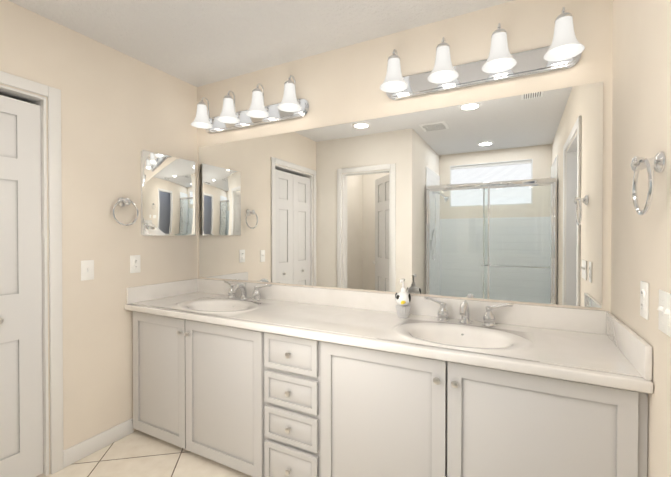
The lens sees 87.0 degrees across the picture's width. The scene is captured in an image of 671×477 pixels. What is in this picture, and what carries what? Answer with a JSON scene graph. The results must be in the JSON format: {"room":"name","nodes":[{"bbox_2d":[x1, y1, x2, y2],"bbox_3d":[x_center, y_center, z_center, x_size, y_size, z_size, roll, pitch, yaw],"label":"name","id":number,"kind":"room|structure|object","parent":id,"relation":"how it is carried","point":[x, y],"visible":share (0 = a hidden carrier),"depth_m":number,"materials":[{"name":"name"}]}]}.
{"room":"bathroom","nodes":[
{"label":"bathroom","id":0,"kind":"room"},
{"bbox_2d":[0,0,197,473],"bbox_3d":[-1.594,0.048,1.941,0.120,2.456,1.969,0,1,27],"label":"wall","id":1,"kind":"structure","parent":0,"point":[120,111],"depth_m":2.14,"materials":[{"name":"paint"}]},
{"bbox_2d":[0,95,42,476],"bbox_3d":[-1.752,0.282,1.577,0.066,1.980,0.738,0,1,27],"label":"closet door","id":2,"kind":"structure","parent":1,"relation":"in","point":[21,407],"depth_m":1.82,"materials":[{"name":"white wood"}]},
{"bbox_2d":[0,71,63,475],"bbox_3d":[-1.770,0.233,1.586,0.137,2.092,0.889,0,1,27],"label":"door frame","id":3,"kind":"structure","parent":1,"relation":"attached to","point":[52,94],"depth_m":1.91,"materials":[{"name":"white wood"}]},
{"bbox_2d":[81,260,93,280],"bbox_3d":[-1.450,0.186,2.071,0.016,0.116,0.070,0,1,27],"label":"switch plate","id":4,"kind":"object","parent":1,"relation":"attached to","point":[87,269],"visible":1,"depth_m":2.07,"materials":[{"name":"white plastic"}]},
{"bbox_2d":[63,418,133,467],"bbox_3d":[-1.420,1.226,2.143,0.012,0.094,0.402,0,1,27],"label":"baseboard","id":5,"kind":"structure","parent":1,"relation":"attached to","point":[81,450],"depth_m":2.11,"materials":[{"name":"white wood"}]},
{"bbox_2d":[112,197,138,225],"bbox_3d":[-1.332,-0.171,2.236,0.070,0.183,0.168,0,1,27],"label":"towel ring","id":6,"kind":"object","parent":1,"relation":"attached to","point":[121,202],"visible":1,"depth_m":2.23,"materials":[{"name":"silver metal"}]},
{"bbox_2d":[130,255,140,272],"bbox_3d":[-1.319,0.168,2.330,0.009,0.116,0.070,0,1,27],"label":"electrical outlet plate","id":7,"kind":"object","parent":1,"relation":"attached to","point":[134,263],"visible":1,"depth_m":2.33,"materials":[{"name":"white plastic"}]},
{"bbox_2d":[126,279,195,301],"bbox_3d":[-1.214,0.368,2.520,0.019,0.105,0.553,0,1,27],"label":"backsplash","id":8,"kind":"structure","parent":1,"relation":"attached to","point":[161,290],"depth_m":2.47,"materials":[{"name":"white stone"}]},
{"bbox_2d":[141,150,195,235],"bbox_3d":[-1.192,-0.307,2.548,0.030,0.570,0.433,0,1,27],"label":"mirrored medicine cabinet","id":9,"kind":"object","parent":1,"relation":"attached to","point":[167,195],"visible":0.96,"depth_m":2.51,"materials":[{"name":"white metal"}]},
{"bbox_2d":[36,430,251,476],"bbox_3d":[-0.459,1.315,0.539,4.800,0.050,3.670,0,1,27],"label":"floor","id":10,"kind":"structure","parent":0,"point":[137,453],"depth_m":2.00,"materials":[{"name":"tile"}]},
{"bbox_2d":[129,298,243,451],"bbox_3d":[-0.957,0.865,2.416,0.575,0.811,0.549,0,1,27],"label":"base cabinet","id":11,"kind":"object","parent":10,"relation":"on","point":[162,347],"depth_m":2.16,"materials":[{"name":"grey wood"}]},
{"bbox_2d":[192,302,267,476],"bbox_3d":[-0.509,0.868,2.183,0.660,0.811,0.549,0,1,27],"label":"base cabinet","id":12,"kind":"object","parent":10,"relation":"on","point":[230,367],"depth_m":1.91,"materials":[{"name":"grey wood"}]},
{"bbox_2d":[268,334,331,476],"bbox_3d":[-0.096,0.870,1.969,0.454,0.811,0.549,0,1,27],"label":"base cabinet","id":13,"kind":"object","parent":10,"relation":"on","point":[286,381],"depth_m":1.70,"materials":[{"name":"grey wood"}]},
{"bbox_2d":[332,322,647,476],"bbox_3d":[0.562,0.873,1.626,1.220,0.811,0.549,0,1,27],"label":"base cabinet","id":14,"kind":"object","parent":10,"relation":"on","point":[394,415],"depth_m":1.36,"materials":[{"name":"grey wood"}]},
{"bbox_2d":[124,290,652,393],"bbox_3d":[-0.064,0.445,1.926,2.610,0.036,0.588,0,1,27],"label":"countertop","id":15,"kind":"structure","parent":14,"relation":"on","point":[576,356],"depth_m":1.58,"materials":[{"name":"white stone"}]},
{"bbox_2d":[224,281,271,300],"bbox_3d":[-0.652,0.361,2.424,0.429,0.120,0.148,0,1,27],"label":"faucet","id":16,"kind":"object","parent":15,"relation":"on","point":[256,295],"visible":0.98,"depth_m":2.41,"materials":[{"name":"silver metal"}]},
{"bbox_2d":[395,279,410,317],"bbox_3d":[0.360,0.322,1.898,0.086,0.208,0.108,0,1,27],"label":"soap dispenser","id":17,"kind":"object","parent":15,"relation":"on","point":[403,299],"visible":1,"depth_m":1.88,"materials":[{"name":"grey ceramic"}]},
{"bbox_2d":[424,297,512,326],"bbox_3d":[0.639,0.367,1.753,0.429,0.120,0.148,0,1,27],"label":"faucet","id":18,"kind":"object","parent":15,"relation":"on","point":[489,318],"visible":1,"depth_m":1.74,"materials":[{"name":"silver metal"}]},
{"bbox_2d":[8,0,513,86],"bbox_3d":[-0.459,-1.191,0.515,4.800,0.050,3.670,0,1,27],"label":"ceiling","id":19,"kind":"structure","parent":0,"point":[197,43],"depth_m":1.96,"materials":[{"name":"white paint"}]},
{"bbox_2d":[197,0,612,311],"bbox_3d":[0.100,0.045,2.237,2.854,2.456,0.120,0,1,27],"label":"wall","id":20,"kind":"structure","parent":0,"point":[342,85],"depth_m":1.94,"materials":[{"name":"paint"}]},
{"bbox_2d":[191,75,308,133],"bbox_3d":[-0.629,-0.923,2.434,0.940,0.248,0.185,0,1,27],"label":"sconce","id":21,"kind":"object","parent":20,"relation":"attached to","point":[288,107],"visible":1,"depth_m":2.42,"materials":[{"name":"white glass"}]},
{"bbox_2d":[196,278,603,333],"bbox_3d":[0.067,0.372,2.177,2.610,0.105,0.020,0,1,27],"label":"backsplash","id":22,"kind":"structure","parent":20,"relation":"attached to","point":[552,318],"depth_m":1.93,"materials":[{"name":"white stone"}]},
{"bbox_2d":[199,81,603,307],"bbox_3d":[0.067,-0.201,2.181,2.564,1.023,0.006,0,1,27],"label":"mirror","id":23,"kind":"object","parent":20,"relation":"attached to","point":[500,199],"visible":1,"depth_m":1.95,"materials":[{"name":"silver metal"}]},
{"bbox_2d":[380,7,584,99],"bbox_3d":[0.671,-0.916,1.758,0.940,0.248,0.185,0,1,27],"label":"sconce","id":24,"kind":"object","parent":20,"relation":"attached to","point":[565,49],"visible":1,"depth_m":1.74,"materials":[{"name":"white glass"}]},
{"bbox_2d":[611,0,670,476],"bbox_3d":[0.519,0.066,0.081,0.120,2.456,3.320,0,1,27],"label":"wall","id":25,"kind":"structure","parent":0,"point":[641,115],"depth_m":1.15,"materials":[{"name":"paint"}]},
{"bbox_2d":[604,311,652,381],"bbox_3d":[1.084,0.380,1.325,0.019,0.105,0.553,0,1,27],"label":"backsplash","id":26,"kind":"structure","parent":25,"relation":"attached to","point":[637,351],"depth_m":1.22,"materials":[{"name":"white stone"}]},
{"bbox_2d":[640,281,648,319],"bbox_3d":[0.999,0.199,1.147,0.009,0.116,0.070,0,1,27],"label":"electrical outlet plate","id":27,"kind":"object","parent":25,"relation":"attached to","point":[644,299],"visible":1,"depth_m":1.14,"materials":[{"name":"white plastic"}]},
{"bbox_2d":[631,151,665,214],"bbox_3d":[0.909,-0.160,1.035,0.070,0.183,0.168,0,1,27],"label":"towel ring","id":28,"kind":"object","parent":25,"relation":"attached to","point":[657,162],"visible":1,"depth_m":1.01,"materials":[{"name":"silver metal"}]},
{"bbox_2d":[657,289,670,336],"bbox_3d":[0.894,0.206,0.952,0.016,0.116,0.162,0,1,27],"label":"switch plate","id":29,"kind":"object","parent":25,"relation":"attached to","point":[664,318],"visible":0.98,"depth_m":0.97,"materials":[{"name":"white plastic"}]}
]}

